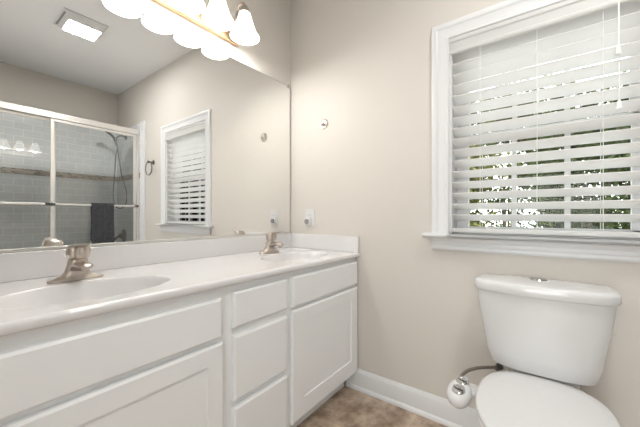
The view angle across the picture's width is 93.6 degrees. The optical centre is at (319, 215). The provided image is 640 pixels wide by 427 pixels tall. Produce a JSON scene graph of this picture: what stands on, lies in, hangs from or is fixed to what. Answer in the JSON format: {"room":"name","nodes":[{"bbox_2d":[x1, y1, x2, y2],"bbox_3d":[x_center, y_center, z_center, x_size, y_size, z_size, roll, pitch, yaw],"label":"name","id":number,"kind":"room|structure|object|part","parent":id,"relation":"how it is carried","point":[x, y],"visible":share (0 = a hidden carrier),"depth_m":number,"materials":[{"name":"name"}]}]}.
{"room":"bathroom","nodes":[
{"label":"bathroom","id":0,"kind":"room"},
{"bbox_2d":[9,0,290,252],"bbox_3d":[-0.953,-0.285,1.278,0.140,2.671,2.580,0,0,37],"label":"wall","id":1,"kind":"structure","parent":0,"point":[271,19],"depth_m":1.91,"materials":[{"name":"grey paint"}]},
{"bbox_2d":[0,0,289,252],"bbox_3d":[-0.676,-0.399,1.521,0.011,1.049,1.542,0,0,37],"label":"wall mirror","id":2,"kind":"object","parent":1,"relation":"attached to","point":[119,125],"visible":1,"depth_m":1.30,"materials":[{"name":"clear glass"}]},
{"bbox_2d":[0,233,290,282],"bbox_3d":[-0.671,0.175,1.520,0.020,0.097,1.570,0,0,37],"label":"backsplash","id":3,"kind":"structure","parent":1,"relation":"attached to","point":[14,266],"depth_m":1.30,"materials":[{"name":"stone"}]},
{"bbox_2d":[153,0,259,46],"bbox_3d":[-0.586,-1.081,1.467,0.220,0.205,0.655,0,0,37],"label":"vanity light","id":4,"kind":"object","parent":1,"relation":"attached to","point":[215,17],"visible":1,"depth_m":1.56,"materials":[{"name":"white glass"}]},
{"bbox_3d":[-0.611,-1.046,1.382,0.158,0.137,0.158,0,0,37],"label":"lamp shade","id":5,"kind":"part","parent":4,"relation":"part of","materials":[{"name":"white glass"}]},
{"bbox_3d":[-0.512,-1.046,1.514,0.158,0.137,0.158,0,0,37],"label":"lamp shade","id":6,"kind":"part","parent":4,"relation":"part of","materials":[{"name":"white glass"}]},
{"bbox_3d":[-0.448,-1.117,1.674,0.148,0.133,0.060,0,0,37],"label":"lamp arm","id":7,"kind":"part","parent":4,"relation":"part of","materials":[{"name":"silver metal"}]},
{"bbox_3d":[-0.412,-1.046,1.648,0.158,0.137,0.158,0,0,37],"label":"lamp shade","id":8,"kind":"part","parent":4,"relation":"part of","materials":[{"name":"white glass"}]},
{"bbox_2d":[297,383,447,426],"bbox_3d":[0.362,1.100,0.295,3.424,0.100,2.580,0,0,37],"label":"floor","id":9,"kind":"structure","parent":0,"point":[348,407],"depth_m":1.58,"materials":[{"name":"tile"}]},
{"bbox_2d":[0,258,356,426],"bbox_3d":[-0.452,0.650,1.366,0.552,0.800,1.553,0,0,37],"label":"vanity cabinet","id":10,"kind":"object","parent":9,"relation":"on","point":[271,351],"visible":0.95,"depth_m":0.98,"materials":[{"name":"white paint"}]},
{"bbox_3d":[-0.523,0.359,0.824,0.019,0.137,0.583,0,0,37],"label":"false drawer","id":11,"kind":"part","parent":10,"relation":"part of","materials":[{"name":"white paint"}]},
{"bbox_3d":[-0.522,0.694,0.826,0.019,0.496,0.588,0,0,37],"label":"door","id":12,"kind":"part","parent":10,"relation":"part of","materials":[{"name":"white paint"}]},
{"bbox_2d":[0,233,359,336],"bbox_3d":[-0.453,0.240,1.358,0.563,0.228,1.570,0,0,37],"label":"countertop","id":13,"kind":"structure","parent":10,"relation":"on","point":[134,275],"depth_m":1.11,"materials":[{"name":"stone"}]},
{"bbox_2d":[46,243,102,283],"bbox_3d":[-0.828,0.158,1.047,0.149,0.130,0.140,0,0,4],"label":"faucet","id":14,"kind":"object","parent":13,"relation":"on","point":[77,268],"visible":1,"depth_m":1.01,"materials":[{"name":"silver metal"}]},
{"bbox_3d":[-0.818,0.121,1.025,0.097,0.056,0.070,0,0,37],"label":"lever handle","id":15,"kind":"part","parent":14,"relation":"part of","materials":[{"name":"silver metal"}]},
{"bbox_3d":[-0.804,0.176,1.014,0.102,0.043,0.055,0,0,37],"label":"spout","id":16,"kind":"part","parent":14,"relation":"part of","materials":[{"name":"silver metal"}]},
{"bbox_2d":[0,275,170,309],"bbox_3d":[-0.698,0.289,0.918,0.300,0.131,0.464,0,0,37],"label":"basin","id":17,"kind":"object","parent":13,"relation":"in","point":[46,297],"depth_m":0.98,"materials":[{"name":"white ceramic"}]},
{"bbox_2d":[259,231,283,253],"bbox_3d":[-0.282,0.158,1.802,0.149,0.130,0.140,0,0,4],"label":"faucet","id":18,"kind":"object","parent":13,"relation":"on","point":[270,244],"visible":1,"depth_m":1.77,"materials":[{"name":"silver metal"}]},
{"bbox_3d":[-0.272,0.121,1.780,0.097,0.056,0.070,0,0,37],"label":"lever handle","id":19,"kind":"part","parent":18,"relation":"part of","materials":[{"name":"silver metal"}]},
{"bbox_3d":[-0.258,0.176,1.770,0.102,0.043,0.055,0,0,37],"label":"spout","id":20,"kind":"part","parent":18,"relation":"part of","materials":[{"name":"silver metal"}]},
{"bbox_2d":[260,251,326,260],"bbox_3d":[-0.135,0.289,1.672,0.296,0.131,0.450,0,0,37],"label":"basin","id":21,"kind":"object","parent":13,"relation":"in","point":[289,255],"depth_m":1.81,"materials":[{"name":"white ceramic"}]},
{"bbox_3d":[-0.234,0.823,1.212,0.019,0.238,0.284,0,0,37],"label":"drawer","id":22,"kind":"part","parent":10,"relation":"part of","materials":[{"name":"white paint"}]},
{"bbox_3d":[-0.234,0.561,1.212,0.019,0.237,0.284,0,0,37],"label":"drawer","id":23,"kind":"part","parent":10,"relation":"part of","materials":[{"name":"white paint"}]},
{"bbox_3d":[-0.234,0.346,1.212,0.019,0.131,0.284,0,0,37],"label":"drawer","id":24,"kind":"part","parent":10,"relation":"part of","materials":[{"name":"white paint"}]},
{"bbox_3d":[0.046,0.686,1.586,0.019,0.511,0.590,0,0,37],"label":"door","id":25,"kind":"part","parent":10,"relation":"part of","materials":[{"name":"white paint"}]},
{"bbox_3d":[0.047,0.346,1.588,0.019,0.137,0.582,0,0,37],"label":"false drawer","id":26,"kind":"part","parent":10,"relation":"part of","materials":[{"name":"white paint"}]},
{"bbox_2d":[474,274,621,426],"bbox_3d":[0.739,0.651,1.013,0.460,0.796,0.672,0,0,37],"label":"toilet","id":27,"kind":"object","parent":9,"relation":"on","point":[553,337],"visible":1,"depth_m":1.07,"materials":[{"name":"white ceramic"}]},
{"bbox_2d":[447,363,503,408],"bbox_3d":[0.600,0.637,1.164,0.361,0.095,0.086,0,0,-39],"label":"water supply valve","id":28,"kind":"object","parent":27,"relation":"attached to","point":[460,392],"visible":1,"depth_m":1.07,"materials":[{"name":"white plastic"}]},
{"bbox_3d":[0.492,0.621,1.066,0.045,0.029,0.046,0,0,37],"label":"knob","id":29,"kind":"part","parent":28,"relation":"part of","materials":[{"name":"silver metal"}]},
{"bbox_3d":[0.523,0.609,1.100,0.045,0.029,0.046,0,0,37],"label":"knob","id":30,"kind":"part","parent":28,"relation":"part of","materials":[{"name":"silver metal"}]},
{"bbox_3d":[0.558,0.650,1.122,0.052,0.016,0.070,0,0,37],"label":"mounting arm","id":31,"kind":"part","parent":28,"relation":"part of","materials":[{"name":"white plastic"}]},
{"bbox_3d":[0.695,0.644,0.939,0.375,0.019,0.501,0,0,37],"label":"seat","id":32,"kind":"part","parent":27,"relation":"part of","materials":[{"name":"white plastic"}]},
{"bbox_2d":[509,368,579,389],"bbox_3d":[0.895,0.640,1.208,0.230,0.050,0.130,0,0,37],"label":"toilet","id":33,"kind":"object","parent":27,"relation":"attached to","point":[510,370],"depth_m":1.14,"materials":[{"name":"white ceramic"}]},
{"bbox_3d":[0.874,0.462,1.194,0.438,0.304,0.204,0,0,37],"label":"tank","id":34,"kind":"part","parent":27,"relation":"part of","materials":[{"name":"white ceramic"}]},
{"bbox_3d":[0.873,0.285,1.193,0.460,0.049,0.222,0,0,37],"label":"tank lid","id":35,"kind":"part","parent":27,"relation":"part of","materials":[{"name":"white ceramic"}]},
{"bbox_3d":[0.695,0.621,0.939,0.374,0.025,0.500,0,0,37],"label":"seat lid","id":36,"kind":"part","parent":27,"relation":"part of","materials":[{"name":"white plastic"}]},
{"bbox_2d":[291,0,639,426],"bbox_3d":[1.092,-0.285,1.273,3.144,2.671,0.140,0,0,37],"label":"wall","id":37,"kind":"structure","parent":0,"point":[363,67],"depth_m":1.69,"materials":[{"name":"grey paint"}]},
{"bbox_2d":[306,209,314,225],"bbox_3d":[-0.068,0.016,2.045,0.076,0.116,0.009,0,0,37],"label":"wall outlet","id":38,"kind":"object","parent":37,"relation":"attached to","point":[310,213],"visible":0.88,"depth_m":2.03,"materials":[{"name":"white plastic"}]},
{"bbox_2d":[304,218,310,224],"bbox_3d":[-0.086,0.041,2.035,0.044,0.049,0.029,0,0,37],"label":"plug","id":39,"kind":"object","parent":38,"relation":"attached to","point":[307,221],"visible":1,"depth_m":2.02,"materials":[{"name":"white plastic"}]},
{"bbox_2d":[320,119,327,128],"bbox_3d":[0.018,-0.604,1.971,0.068,0.068,0.025,0,0,37],"label":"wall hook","id":40,"kind":"object","parent":37,"relation":"attached to","point":[324,122],"visible":1,"depth_m":1.97,"materials":[{"name":"silver metal"}]},
{"bbox_2d":[346,368,479,426],"bbox_3d":[0.902,0.991,1.311,1.837,0.118,0.026,0,0,37],"label":"baseboard","id":41,"kind":"structure","parent":37,"relation":"attached to","point":[435,408],"depth_m":1.61,"materials":[{"name":"white paint"}]},
{"bbox_2d":[422,0,639,262],"bbox_3d":[0.988,-0.397,1.333,0.993,1.144,0.229,0,0,37],"label":"window","id":42,"kind":"structure","parent":37,"relation":"in","point":[619,249],"depth_m":1.43,"materials":[{"name":"white paint"}]},
{"bbox_3d":[0.948,-0.440,1.280,0.921,1.059,0.021,0,0,37],"label":"casing","id":43,"kind":"part","parent":42,"relation":"part of","materials":[{"name":"white paint"}]},
{"bbox_2d":[449,0,639,237],"bbox_3d":[0.965,-0.401,1.302,0.751,0.968,0.100,0,0,37],"label":"window blind","id":44,"kind":"object","parent":42,"relation":"attached to","point":[549,37],"visible":1,"depth_m":1.29,"materials":[{"name":"white"}]},
{"bbox_3d":[0.783,-0.385,1.459,0.002,0.899,0.068,0,0,37],"label":"ladder cord","id":45,"kind":"part","parent":44,"relation":"part of","materials":[{"name":"white fabric"}]},
{"bbox_3d":[0.959,-0.385,1.327,0.002,0.899,0.068,0,0,37],"label":"ladder cord","id":46,"kind":"part","parent":44,"relation":"part of","materials":[{"name":"white fabric"}]},
{"bbox_3d":[0.973,0.074,1.317,0.731,0.020,0.056,0,0,37],"label":"rail","id":47,"kind":"part","parent":44,"relation":"part of","materials":[{"name":"white"}]},
{"bbox_3d":[1.128,-0.385,1.201,0.002,0.899,0.068,0,0,37],"label":"ladder cord","id":48,"kind":"part","parent":44,"relation":"part of","materials":[{"name":"white fabric"}]},
{"bbox_3d":[1.124,-0.729,1.131,0.003,0.187,0.002,0,0,37],"label":"pull cord","id":49,"kind":"part","parent":44,"relation":"part of","materials":[{"name":"white fabric"}]},
{"bbox_3d":[1.134,-0.627,1.138,0.003,0.390,0.002,0,0,37],"label":"pull cord","id":50,"kind":"part","parent":44,"relation":"part of","materials":[{"name":"white fabric"}]},
{"bbox_3d":[1.017,-0.164,1.371,0.729,0.497,0.028,0,0,37],"label":"sash","id":51,"kind":"part","parent":42,"relation":"part of","materials":[{"name":"white paint"}]},
{"bbox_3d":[1.034,-0.625,1.395,0.729,0.495,0.026,0,0,37],"label":"sash","id":52,"kind":"part","parent":42,"relation":"part of","materials":[{"name":"white paint"}]},
{"label":"outside","id":53,"kind":"structure","parent":0,"visible":0},
{"bbox_3d":[5.272,1.600,6.988,21.000,0.100,13.700,0,0,37],"label":"ground","id":54,"kind":"structure","parent":53,"visible":0},
{"bbox_2d":[469,143,491,226],"bbox_3d":[3.810,-0.548,8.367,1.961,4.198,1.693,0,0,37],"label":"shrub","id":55,"kind":"object","parent":54,"relation":"on","point":[478,222],"visible":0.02,"depth_m":7.94,"materials":[{"name":"green plant"}]},
{"bbox_2d":[469,100,524,226],"bbox_3d":[2.007,-0.190,4.590,1.814,3.481,1.692,0,0,4],"label":"shrub","id":56,"kind":"object","parent":54,"relation":"on","point":[474,224],"visible":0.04,"depth_m":4.33,"materials":[{"name":"green plant"}]},
{"bbox_2d":[471,73,557,227],"bbox_3d":[3.580,-0.652,5.816,1.618,4.406,1.857,0,0,-43],"label":"shrub","id":57,"kind":"object","parent":54,"relation":"on","point":[502,200],"visible":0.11,"depth_m":5.70,"materials":[{"name":"green plant"}]},
{"bbox_2d":[519,111,584,227],"bbox_3d":[5.469,-0.548,7.106,1.860,4.198,1.681,0,0,37],"label":"shrub","id":58,"kind":"object","parent":54,"relation":"on","point":[541,211],"visible":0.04,"depth_m":6.99,"materials":[{"name":"green plant"}]},
{"bbox_2d":[511,65,630,229],"bbox_3d":[3.305,-0.145,3.646,1.866,3.391,1.614,0,0,24],"label":"shrub","id":59,"kind":"object","parent":54,"relation":"on","point":[579,225],"visible":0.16,"depth_m":3.45,"materials":[{"name":"green plant"}]},
{"bbox_2d":[582,71,627,222],"bbox_3d":[5.077,-0.428,4.766,1.783,3.957,1.612,0,0,37],"label":"shrub","id":60,"kind":"object","parent":54,"relation":"on","point":[623,71],"visible":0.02,"depth_m":4.93,"materials":[{"name":"green plant"}]}
]}

